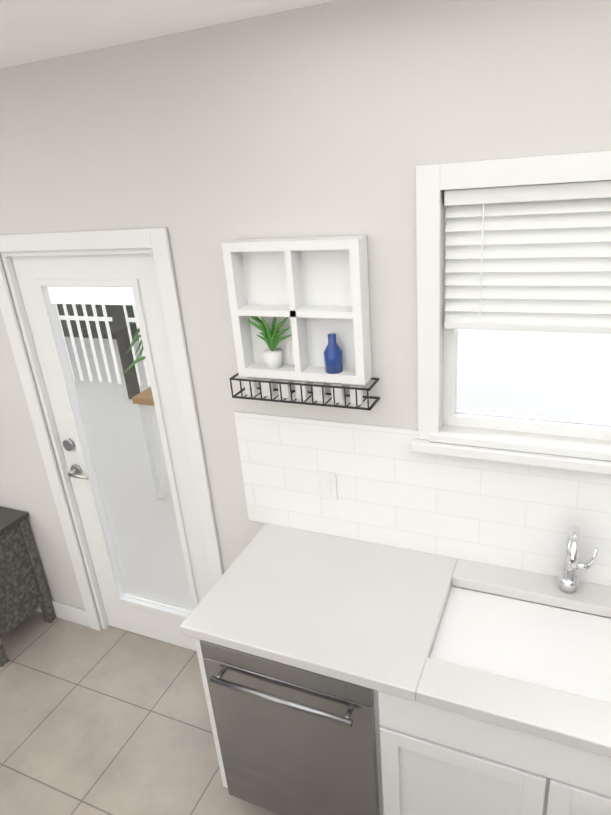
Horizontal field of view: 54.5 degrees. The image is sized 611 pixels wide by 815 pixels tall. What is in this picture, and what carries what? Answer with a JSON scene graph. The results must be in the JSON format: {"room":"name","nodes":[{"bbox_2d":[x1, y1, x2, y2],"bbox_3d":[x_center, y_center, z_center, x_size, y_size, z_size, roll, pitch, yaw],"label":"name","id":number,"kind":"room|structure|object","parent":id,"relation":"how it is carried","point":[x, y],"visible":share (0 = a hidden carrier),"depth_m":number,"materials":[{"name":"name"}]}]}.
{"room":"kitchen","nodes":[
{"label":"kitchen","id":0,"kind":"room"},
{"bbox_2d":[0,611,278,814],"bbox_3d":[-2.492,2.490,0.667,9.205,0.100,6.710,5,25,24],"label":"floor","id":1,"kind":"structure","parent":0,"point":[110,720],"depth_m":2.69,"materials":[{"name":"tile"}]},
{"bbox_2d":[0,506,56,666],"bbox_3d":[-1.891,0.927,3.252,0.800,0.710,0.430,5,25,24],"label":"console","id":2,"kind":"object","parent":1,"relation":"on","point":[24,593],"visible":0.96,"depth_m":3.14,"materials":[{"name":"grey stone"}]},
{"bbox_2d":[180,411,610,814],"bbox_3d":[0.670,0.926,0.553,3.301,2.356,2.891,5,25,24],"label":"kitchen counter unit","id":3,"kind":"object","parent":1,"relation":"on","point":[398,627],"visible":1,"depth_m":1.94,"materials":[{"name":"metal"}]},
{"bbox_2d":[319,471,337,499],"bbox_3d":[0.086,0.299,2.266,0.070,0.116,0.008,5,25,24],"label":"electrical outlet","id":4,"kind":"object","parent":3,"relation":"attached to","point":[328,485],"visible":1,"depth_m":2.26,"materials":[{"name":"white plastic"}]},
{"bbox_2d":[0,0,335,67],"bbox_3d":[-2.718,-0.089,-0.400,9.205,0.100,6.710,5,25,24],"label":"ceiling","id":5,"kind":"structure","parent":0,"point":[34,30],"depth_m":1.66,"materials":[{"name":"paint"}]},
{"bbox_2d":[0,0,610,627],"bbox_3d":[-1.289,-0.049,2.872,9.205,2.700,0.140,5,25,24],"label":"wall","id":6,"kind":"structure","parent":0,"point":[316,120],"depth_m":1.90,"materials":[{"name":"paint"}]},
{"bbox_2d":[35,600,89,626],"bbox_3d":[-3.229,0.988,4.177,4.431,0.110,0.019,5,25,24],"label":"baseboard","id":7,"kind":"structure","parent":6,"relation":"attached to","point":[71,613],"depth_m":3.31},
{"bbox_2d":[11,253,210,650],"bbox_3d":[-0.832,0.319,2.763,0.766,2.023,0.106,5,25,24],"label":"back door","id":8,"kind":"structure","parent":6,"relation":"in","point":[47,284],"depth_m":2.66,"materials":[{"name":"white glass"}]},
{"bbox_2d":[0,228,222,630],"bbox_3d":[-0.821,0.264,2.777,0.950,2.120,0.159,5,25,24],"label":"door frame","id":9,"kind":"structure","parent":6,"relation":"attached to","point":[154,242],"depth_m":2.55,"materials":[{"name":"white wood"}]},
{"bbox_2d":[221,235,371,384],"bbox_3d":[-0.026,-0.326,2.001,0.480,0.470,0.082,5,25,24],"label":"box shelf","id":10,"kind":"object","parent":6,"relation":"attached to","point":[299,308],"visible":1,"depth_m":2.00,"materials":[{"name":"white wood"}]},
{"bbox_2d":[230,373,379,410],"bbox_3d":[-0.009,-0.068,2.096,0.530,0.076,0.106,5,25,24],"label":"shelf","id":11,"kind":"object","parent":6,"relation":"attached to","point":[338,394],"visible":0.96,"depth_m":2.06,"materials":[{"name":"black metal"}]},
{"bbox_2d":[410,151,610,474],"bbox_3d":[0.838,-0.252,1.713,1.060,0.905,0.165,5,25,24],"label":"window","id":12,"kind":"structure","parent":6,"relation":"in","point":[433,181],"depth_m":1.85,"materials":[{"name":"white wood"}]},
{"bbox_2d":[444,180,610,333],"bbox_3d":[0.823,-0.411,1.644,0.864,0.413,0.056,5,25,24],"label":"window blinds","id":13,"kind":"object","parent":12,"relation":"attached to","point":[536,257],"visible":0.85,"depth_m":1.71,"materials":[{"name":"white plastic"}]},
{"label":"outside","id":14,"kind":"structure","parent":0,"visible":0},
{"bbox_2d":[57,304,138,339],"bbox_3d":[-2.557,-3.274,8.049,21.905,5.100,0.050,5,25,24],"label":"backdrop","id":15,"kind":"structure","parent":14,"point":[100,314],"depth_m":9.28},
{"bbox_2d":[65,337,192,608],"bbox_3d":[-3.105,-0.020,6.864,18.405,0.098,5.040,5,25,24],"label":"ground","id":16,"kind":"structure","parent":14,"point":[149,519],"depth_m":4.83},
{"bbox_2d":[56,304,150,385],"bbox_3d":[-5.109,-1.166,8.180,9.500,1.330,0.040,5,25,24],"label":"fence","id":17,"kind":"object","parent":16,"relation":"on","point":[76,317],"depth_m":7.07,"materials":[{"name":"white wood"}]},
{"bbox_2d":[109,305,139,398],"bbox_3d":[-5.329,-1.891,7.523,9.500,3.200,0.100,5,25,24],"label":"post","id":18,"kind":"object","parent":16,"relation":"on","point":[130,390],"depth_m":6.43,"materials":[{"name":"brown metal"}]},
{"bbox_2d":[132,387,165,499],"bbox_3d":[-0.763,0.278,4.400,0.800,0.850,0.400,5,25,24],"label":"table","id":19,"kind":"object","parent":16,"relation":"on","point":[156,463],"depth_m":4.36,"materials":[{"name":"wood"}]},
{"bbox_2d":[122,328,144,374],"bbox_3d":[-0.982,-0.370,4.157,0.673,0.560,0.619,5,25,24],"label":"plant","id":20,"kind":"object","parent":19,"relation":"on","point":[141,351],"depth_m":4.14,"materials":[{"name":"green plant"}]},
{"bbox_2d":[457,329,610,422],"bbox_3d":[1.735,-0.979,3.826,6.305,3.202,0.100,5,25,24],"label":"window pane","id":21,"kind":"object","parent":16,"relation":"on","point":[595,402],"depth_m":4.16,"materials":[{"name":"glass"}]}
]}

